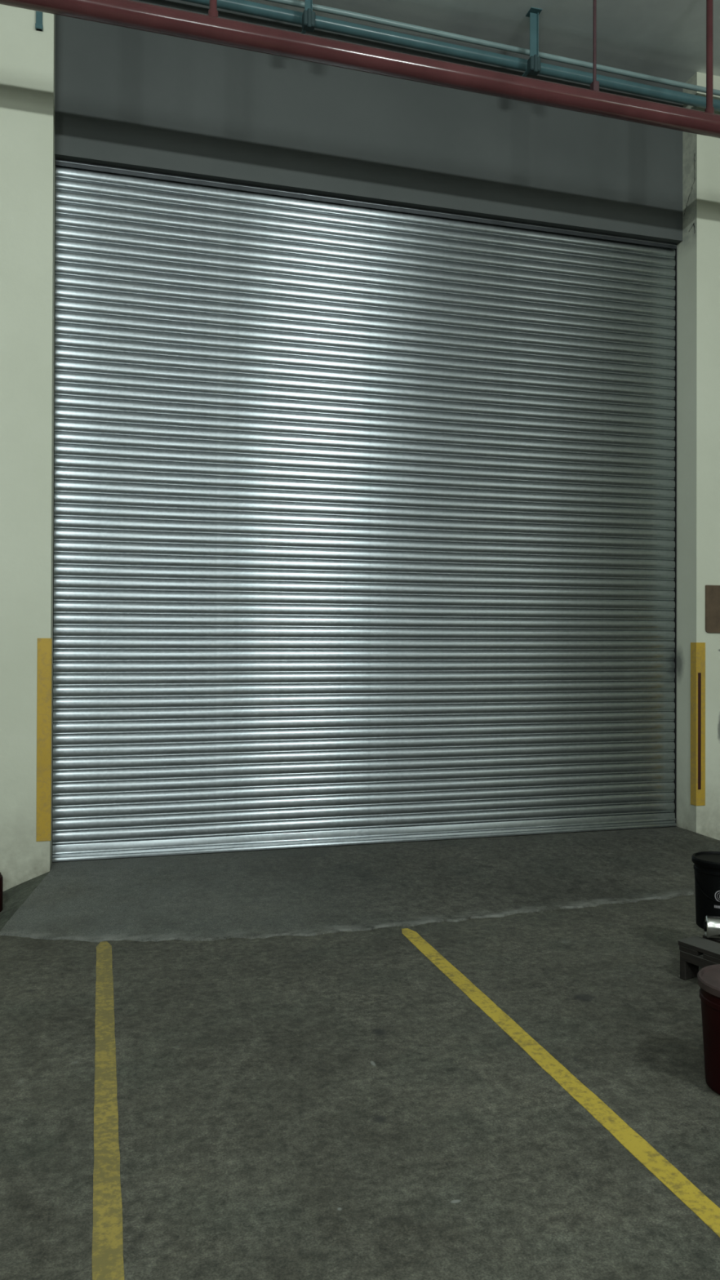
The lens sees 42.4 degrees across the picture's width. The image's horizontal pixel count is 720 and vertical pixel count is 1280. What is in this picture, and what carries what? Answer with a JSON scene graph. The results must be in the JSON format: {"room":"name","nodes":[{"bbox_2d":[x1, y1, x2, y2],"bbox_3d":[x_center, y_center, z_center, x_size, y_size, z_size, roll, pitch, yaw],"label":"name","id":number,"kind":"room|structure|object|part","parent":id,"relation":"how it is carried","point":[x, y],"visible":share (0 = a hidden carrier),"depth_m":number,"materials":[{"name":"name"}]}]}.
{"room":"warehouse loading bay","nodes":[
{"label":"warehouse loading bay","id":0,"kind":"room"},
{"bbox_2d":[0,4,55,891],"bbox_3d":[-5.225,-1.372,5.166,6.712,5.772,0.845,0,0,-16],"label":"wall","id":1,"kind":"structure","parent":0,"point":[27,54],"depth_m":5.62,"materials":[{"name":"beige paint"}]},
{"bbox_2d":[0,871,48,929],"bbox_3d":[-1.923,1.465,5.204,0.311,0.123,0.833,0,0,-16],"label":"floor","id":2,"kind":"structure","parent":1,"relation":"attached to","point":[14,897],"depth_m":5.36,"materials":[{"name":"grey concrete"}]},
{"bbox_2d":[35,10,43,31],"bbox_3d":[-1.949,-3.978,5.643,0.044,0.537,0.026,0,0,-16],"label":"stub","id":3,"kind":"object","parent":1,"relation":"attached to","point":[38,24],"visible":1,"depth_m":5.63,"materials":[{"name":"teal paint"}]},
{"bbox_2d":[35,638,52,841],"bbox_3d":[-1.929,0.605,5.672,0.083,1.232,0.070,0,0,-16],"label":"guard","id":4,"kind":"object","parent":1,"relation":"attached to","point":[44,669],"visible":1,"depth_m":5.64,"materials":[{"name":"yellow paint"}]},
{"bbox_3d":[-1.891,0.605,5.683,0.004,1.232,0.070,0,0,-16],"label":"plate","id":5,"kind":"part","parent":4,"relation":"part of","materials":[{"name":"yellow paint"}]},
{"bbox_2d":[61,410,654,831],"bbox_3d":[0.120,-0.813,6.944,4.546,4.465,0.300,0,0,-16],"label":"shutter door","id":6,"kind":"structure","parent":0,"point":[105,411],"depth_m":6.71,"materials":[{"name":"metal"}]},
{"bbox_2d":[0,894,719,1279],"bbox_3d":[2.353,1.601,-1.010,18.000,0.200,16.800,0,0,-16],"label":"floor","id":7,"kind":"structure","parent":0,"point":[328,1106],"depth_m":3.02,"materials":[{"name":"concrete"}]},
{"bbox_2d":[0,871,3,911],"bbox_3d":[-2.101,1.414,5.179,0.204,0.217,0.204,0,0,-16],"label":"can","id":8,"kind":"object","parent":7,"relation":"on","point":[1,875],"visible":0.98,"depth_m":5.17,"materials":[{"name":"red plastic"}]},
{"bbox_2d":[92,941,124,1279],"bbox_3d":[-0.676,1.511,2.485,0.076,0.002,4.565,0,0,-16],"label":"floor marking","id":9,"kind":"object","parent":7,"relation":"on","point":[107,1235],"visible":1,"depth_m":2.79,"materials":[{"name":"yellow paint"}]},
{"bbox_2d":[0,826,719,942],"bbox_3d":[0.420,1.476,5.891,5.000,0.124,1.767,0,0,-16],"label":"ramp","id":10,"kind":"object","parent":7,"relation":"on","point":[303,891],"depth_m":5.55,"materials":[{"name":"concrete"}]},
{"bbox_2d":[401,928,719,1237],"bbox_3d":[0.826,1.517,2.807,0.081,0.002,4.375,0,0,-16],"label":"floor marking","id":11,"kind":"object","parent":7,"relation":"on","point":[668,1175],"visible":1,"depth_m":3.05,"materials":[{"name":"yellow paint"}]},
{"bbox_2d":[678,934,719,980],"bbox_3d":[2.195,1.443,4.011,1.100,0.171,1.111,0,0,-32],"label":"pallet","id":12,"kind":"object","parent":7,"relation":"on","point":[691,948],"visible":0.87,"depth_m":4.15,"materials":[{"name":"brown wood"}]},
{"bbox_2d":[691,851,719,928],"bbox_3d":[1.710,1.193,4.397,0.264,0.329,0.264,0,0,-16],"label":"bucket","id":13,"kind":"object","parent":12,"relation":"on","point":[706,865],"visible":0.95,"depth_m":4.34,"materials":[{"name":"black plastic"}]},
{"bbox_3d":[1.711,1.044,4.398,0.264,0.031,0.264,0,0,-16],"label":"lid","id":14,"kind":"part","parent":13,"relation":"part of","materials":[{"name":"black plastic"}]},
{"bbox_3d":[1.687,1.152,4.338,0.240,0.119,0.131,0,0,21],"label":"handle","id":15,"kind":"part","parent":13,"relation":"part of","materials":[{"name":"black plastic"}]},
{"bbox_2d":[703,915,719,938],"bbox_3d":[1.683,1.306,4.201,0.236,0.100,0.100,0,0,16],"label":"canister","id":16,"kind":"object","parent":12,"relation":"on","point":[712,923],"visible":1,"depth_m":4.19,"materials":[{"name":"metal"}]},
{"bbox_2d":[697,964,719,1094],"bbox_3d":[1.313,1.337,3.157,0.314,0.368,0.314,0,0,-36],"label":"pail","id":17,"kind":"object","parent":7,"relation":"on","point":[708,977],"visible":1,"depth_m":3.12,"materials":[{"name":"red plastic"}]},
{"bbox_3d":[1.314,1.167,3.158,0.314,0.028,0.314,0,0,-36],"label":"lid","id":18,"kind":"part","parent":17,"relation":"part of","materials":[{"name":"red plastic"}]},
{"bbox_2d":[54,0,683,244],"bbox_3d":[0.178,-3.640,6.780,4.546,1.187,0.672,0,0,-16],"label":"wall","id":19,"kind":"structure","parent":0,"point":[125,97],"depth_m":6.37,"materials":[{"name":"grey paint"}]},
{"bbox_2d":[52,158,676,862],"bbox_3d":[0.235,-0.878,6.534,4.544,4.588,0.088,0,0,-16],"label":"roller shutter","id":20,"kind":"object","parent":19,"relation":"attached to","point":[196,307],"visible":0.98,"depth_m":6.43,"materials":[{"name":"metal"}]},
{"bbox_3d":[-1.934,-0.813,5.947,0.050,4.438,0.048,0,0,-16],"label":"guide rail","id":21,"kind":"part","parent":20,"relation":"part of","materials":[{"name":"metal"}]},
{"bbox_3d":[0.246,-3.035,6.510,4.528,0.012,0.012,0,0,-16],"label":"seal rod","id":22,"kind":"part","parent":20,"relation":"part of","materials":[{"name":"metal"}]},
{"bbox_3d":[2.396,-0.794,7.149,0.050,4.438,0.068,0,0,-16],"label":"guide rail","id":23,"kind":"part","parent":20,"relation":"part of","materials":[{"name":"metal"}]},
{"bbox_2d":[245,0,719,83],"bbox_3d":[2.370,-4.371,-0.977,18.000,0.200,16.800,0,0,-16],"label":"ceiling","id":24,"kind":"structure","parent":0,"point":[666,39],"depth_m":6.39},
{"bbox_2d":[0,0,719,137],"bbox_3d":[-0.503,-3.726,5.194,15.601,1.036,0.128,0,0,-16],"label":"pipe","id":25,"kind":"object","parent":24,"relation":"hanging from","point":[211,28],"visible":1,"depth_m":5.33,"materials":[{"name":"metal"}]},
{"bbox_3d":[1.452,-3.813,5.742,0.020,0.845,0.019,0,0,-16],"label":"hanger rod","id":26,"kind":"part","parent":25,"relation":"part of","materials":[{"name":"metal"}]},
{"bbox_2d":[180,0,719,111],"bbox_3d":[-0.685,-4.030,5.846,15.601,0.422,0.290,0,0,-16],"label":"pipe","id":27,"kind":"object","parent":24,"relation":"hanging from","point":[308,19],"visible":0.97,"depth_m":6.26,"materials":[{"name":"metal"}]},
{"bbox_2d":[653,71,719,839],"bbox_3d":[5.629,-1.324,8.206,6.743,5.772,0.845,0,0,-16],"label":"wall","id":28,"kind":"structure","parent":0,"point":[698,255],"depth_m":6.94,"materials":[{"name":"beige paint"}]},
{"bbox_2d":[690,642,705,805],"bbox_3d":[2.518,0.624,6.917,0.079,1.209,0.072,0,0,-16],"label":"guard","id":29,"kind":"object","parent":28,"relation":"attached to","point":[697,650],"visible":1,"depth_m":6.89,"materials":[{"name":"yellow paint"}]},
{"bbox_3d":[2.481,0.623,6.907,0.004,1.209,0.070,0,0,-16],"label":"plate","id":30,"kind":"part","parent":29,"relation":"part of","materials":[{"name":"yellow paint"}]},
{"bbox_3d":[2.527,0.623,6.886,0.077,1.209,0.004,0,0,-16],"label":"plate","id":31,"kind":"part","parent":29,"relation":"part of","materials":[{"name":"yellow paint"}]},
{"bbox_2d":[705,585,719,632],"bbox_3d":[2.856,-0.230,6.978,0.600,0.353,0.012,0,0,-16],"label":"board","id":32,"kind":"object","parent":28,"relation":"attached to","point":[712,592],"visible":1,"depth_m":6.91,"materials":[{"name":"brown wood"}]}
]}

